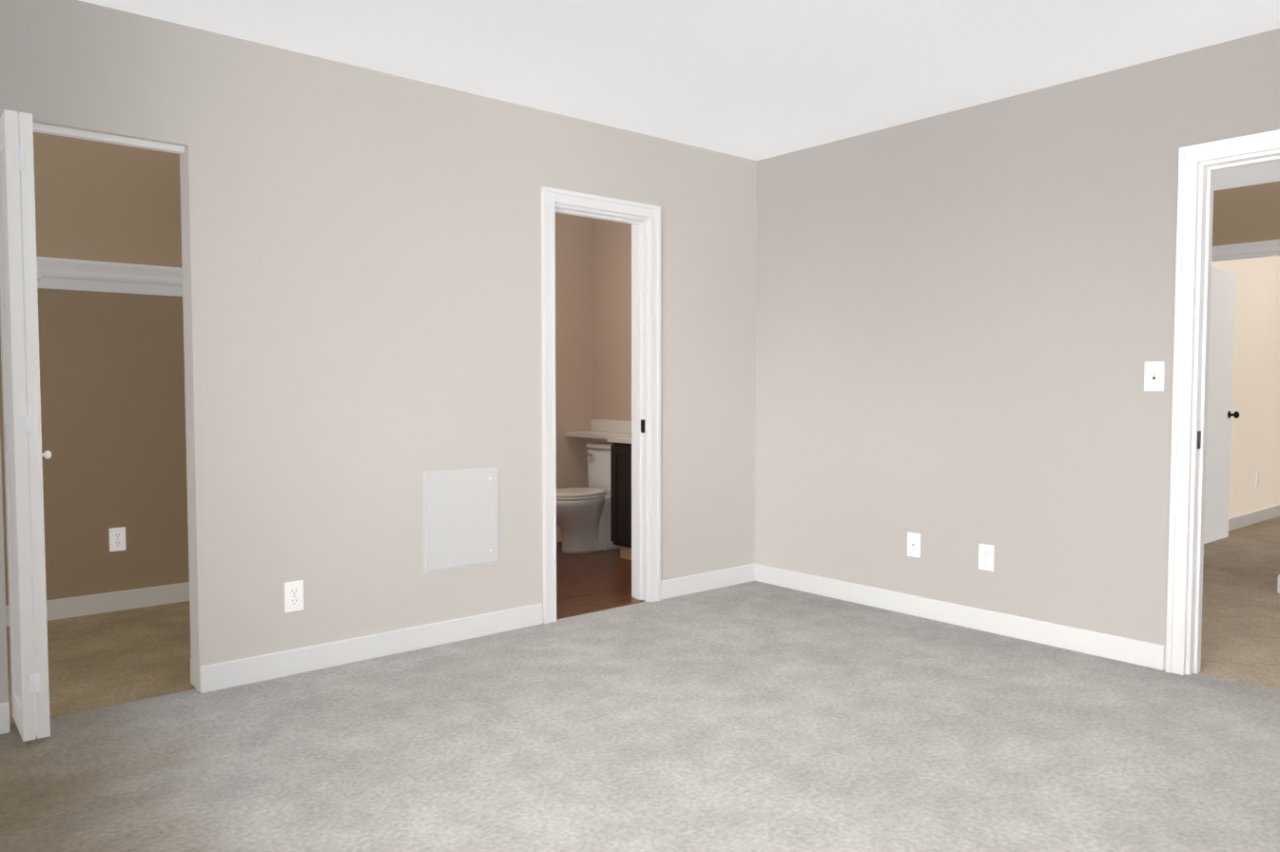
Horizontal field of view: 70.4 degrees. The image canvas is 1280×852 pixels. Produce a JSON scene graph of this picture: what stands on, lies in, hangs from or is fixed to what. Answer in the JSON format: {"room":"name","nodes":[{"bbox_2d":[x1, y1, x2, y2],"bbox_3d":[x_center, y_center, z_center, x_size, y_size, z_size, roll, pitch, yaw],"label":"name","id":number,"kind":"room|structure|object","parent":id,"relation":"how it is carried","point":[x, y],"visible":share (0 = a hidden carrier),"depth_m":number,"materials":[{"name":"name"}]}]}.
{"room":"empty bedroom","nodes":[
{"label":"empty bedroom","id":0,"kind":"room"},
{"bbox_2d":[0,132,631,605],"bbox_3d":[-1.487,-0.289,4.789,4.540,2.440,1.800,-2,3,-40],"label":"wall","id":1,"kind":"structure","parent":0,"point":[112,402],"depth_m":4.61,"materials":[{"name":"paint"}]},
{"bbox_2d":[5,581,191,682],"bbox_3d":[-2.447,0.924,3.817,1.750,0.100,1.480,-2,3,-40],"label":"baseboard","id":2,"kind":"structure","parent":1,"relation":"attached to","point":[88,605],"depth_m":4.58,"materials":[{"name":"grey wood"}]},
{"bbox_2d":[109,526,125,551],"bbox_3d":[-2.648,0.575,4.596,0.072,0.117,0.008,-2,3,-40],"label":"electrical outlet","id":3,"kind":"object","parent":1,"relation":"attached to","point":[117,538],"visible":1,"depth_m":4.59,"materials":[{"name":"white plastic"}]},
{"bbox_2d":[0,0,756,703],"bbox_3d":[-0.866,-0.258,4.058,4.540,2.440,0.120,-2,3,-40],"label":"wall","id":4,"kind":"structure","parent":0,"point":[361,276],"depth_m":3.75,"materials":[{"name":"paint"}]},
{"bbox_2d":[0,109,51,741],"bbox_3d":[-1.993,0.005,2.952,0.104,1.969,0.303,-2,3,-40],"label":"bifold closet door","id":5,"kind":"structure","parent":4,"relation":"in","point":[20,366],"depth_m":2.84,"materials":[{"name":"white painted wood"}]},
{"bbox_2d":[32,122,185,154],"bbox_3d":[-1.893,-1.002,3.137,0.577,0.022,0.035,-2,3,-40],"label":"track rail","id":6,"kind":"object","parent":4,"relation":"in","point":[99,137],"visible":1,"depth_m":3.15,"materials":[{"name":"white"}]},
{"bbox_2d":[284,580,303,612],"bbox_3d":[-1.368,0.674,3.587,0.072,0.117,0.008,-2,3,-40],"label":"outlet","id":7,"kind":"object","parent":4,"relation":"attached to","point":[294,596],"visible":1,"depth_m":3.58,"materials":[{"name":"white plastic"}]},
{"bbox_2d":[422,466,500,574],"bbox_3d":[-0.793,0.418,4.060,0.385,0.450,0.015,-2,3,-40],"label":"access panel","id":8,"kind":"object","parent":4,"relation":"attached to","point":[460,511],"visible":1,"depth_m":4.05,"materials":[{"name":"grey"}]},
{"bbox_2d":[541,186,660,623],"bbox_3d":[-0.225,-0.101,4.609,0.738,2.079,0.170,-2,3,-40],"label":"door frame","id":9,"kind":"structure","parent":4,"relation":"in","point":[644,220],"depth_m":4.74,"materials":[{"name":"painted wood"},{"name":"black metal"}]},
{"bbox_2d":[0,504,1279,734],"bbox_3d":[3.143,0.904,4.284,10.880,0.100,4.800,-2,3,-40],"label":"baseboard","id":10,"kind":"structure","parent":4,"relation":"attached to","point":[217,676],"depth_m":4.04,"materials":[{"name":"white wood"}]},
{"bbox_2d":[556,541,644,620],"bbox_3d":[-0.445,0.894,5.577,1.760,0.006,1.788,-2,3,-40],"label":"floor","id":11,"kind":"structure","parent":0,"point":[591,582],"depth_m":5.25,"materials":[{"name":"brown wood"}]},
{"bbox_2d":[556,442,620,554],"bbox_3d":[-0.376,0.500,6.266,0.711,0.737,0.436,-2,3,-40],"label":"toilet","id":12,"kind":"object","parent":11,"relation":"on","point":[583,519],"visible":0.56,"depth_m":6.17,"materials":[{"name":"white ceramic"}]},
{"bbox_2d":[565,419,631,560],"bbox_3d":[-0.003,0.415,6.024,0.469,0.925,1.634,-2,3,-40],"label":"bathroom vanity","id":13,"kind":"object","parent":11,"relation":"on","point":[617,434],"visible":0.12,"depth_m":5.89,"materials":[{"name":"black wood"}]},
{"bbox_2d":[0,516,1279,851],"bbox_3d":[2.511,0.954,4.931,11.250,0.063,6.840,-2,3,-40],"label":"floor","id":14,"kind":"structure","parent":0,"point":[753,716],"depth_m":2.92,"materials":[{"name":"grey carpet"}]},
{"bbox_2d":[78,0,1279,191],"bbox_3d":[2.511,-1.552,4.821,11.250,0.080,6.840,-2,3,-40],"label":"ceiling","id":15,"kind":"structure","parent":0,"point":[756,80],"depth_m":3.50,"materials":[{"name":"paint"}]},
{"bbox_2d":[755,28,1279,670],"bbox_3d":[1.772,-0.259,4.086,0.120,2.440,3.250,-2,3,-40],"label":"wall","id":16,"kind":"structure","parent":0,"point":[964,325],"depth_m":4.16,"materials":[{"name":"paint"}]},
{"bbox_2d":[907,532,920,557],"bbox_3d":[1.361,0.592,4.509,0.010,0.117,0.072,-2,3,-40],"label":"outlet","id":17,"kind":"object","parent":16,"relation":"attached to","point":[914,545],"visible":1,"depth_m":4.51,"materials":[{"name":"white plastic"}]},
{"bbox_2d":[978,543,993,571],"bbox_3d":[1.610,0.611,4.216,0.008,0.117,0.072,-2,3,-40],"label":"outlet","id":18,"kind":"object","parent":16,"relation":"attached to","point":[986,557],"visible":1,"depth_m":4.21,"materials":[{"name":"white plastic"}]},
{"bbox_2d":[1144,361,1164,390],"bbox_3d":[2.063,-0.199,3.640,0.018,0.117,0.072,-2,3,-40],"label":"light switch","id":19,"kind":"object","parent":16,"relation":"attached to","point":[1153,378],"visible":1,"depth_m":3.64,"materials":[{"name":"white plastic"}]},
{"bbox_2d":[1165,129,1279,675],"bbox_3d":[2.461,-0.038,3.283,0.170,2.069,0.918,-2,3,-40],"label":"door frame","id":20,"kind":"structure","parent":16,"relation":"in","point":[1199,164],"depth_m":3.55,"materials":[{"name":"painted wood"},{"name":"black metal"}]},
{"bbox_2d":[1211,255,1279,518],"bbox_3d":[5.133,-0.412,7.596,3.730,2.440,0.120,-2,3,-40],"label":"wall","id":21,"kind":"structure","parent":0,"point":[1255,438],"depth_m":7.47,"materials":[{"name":"paint"}]},
{"bbox_2d":[1203,266,1239,543],"bbox_3d":[4.112,-0.144,6.528,0.772,1.973,0.169,-2,3,-40],"label":"door","id":22,"kind":"structure","parent":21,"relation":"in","point":[1220,415],"depth_m":6.59,"materials":[{"name":"painted wood"},{"name":"black metal"}]},
{"bbox_2d":[1256,471,1260,485],"bbox_3d":[5.163,0.440,7.574,0.072,0.117,0.008,-2,3,-40],"label":"outlet","id":23,"kind":"object","parent":21,"relation":"attached to","point":[1257,477],"visible":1,"depth_m":7.56,"materials":[{"name":"white plastic"}]},
{"bbox_2d":[1212,180,1279,246],"bbox_3d":[4.004,-0.340,5.952,0.120,2.440,0.930,-2,3,-40],"label":"wall","id":24,"kind":"structure","parent":0,"point":[1246,214],"depth_m":5.89,"materials":[{"name":"paint"}]},
{"bbox_2d":[1211,239,1279,262],"bbox_3d":[4.014,-0.154,5.949,0.170,2.069,0.878,-2,3,-40],"label":"door frame","id":25,"kind":"structure","parent":24,"relation":"in","point":[1248,250],"depth_m":5.89,"materials":[{"name":"white wood"}]},
{"bbox_3d":[-1.659,-0.139,1.342,0.187,2.440,6.840,-2,3,-40],"label":"wall","id":26,"kind":"structure","parent":0,"visible":0},
{"bbox_2d":[36,256,182,296],"bbox_3d":[-2.809,-0.707,4.172,1.746,0.108,0.358,-2,3,-40],"label":"shelf","id":27,"kind":"object","parent":26,"relation":"attached to","point":[65,274],"visible":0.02,"depth_m":4.39,"materials":[{"name":"white wood"}]}
]}

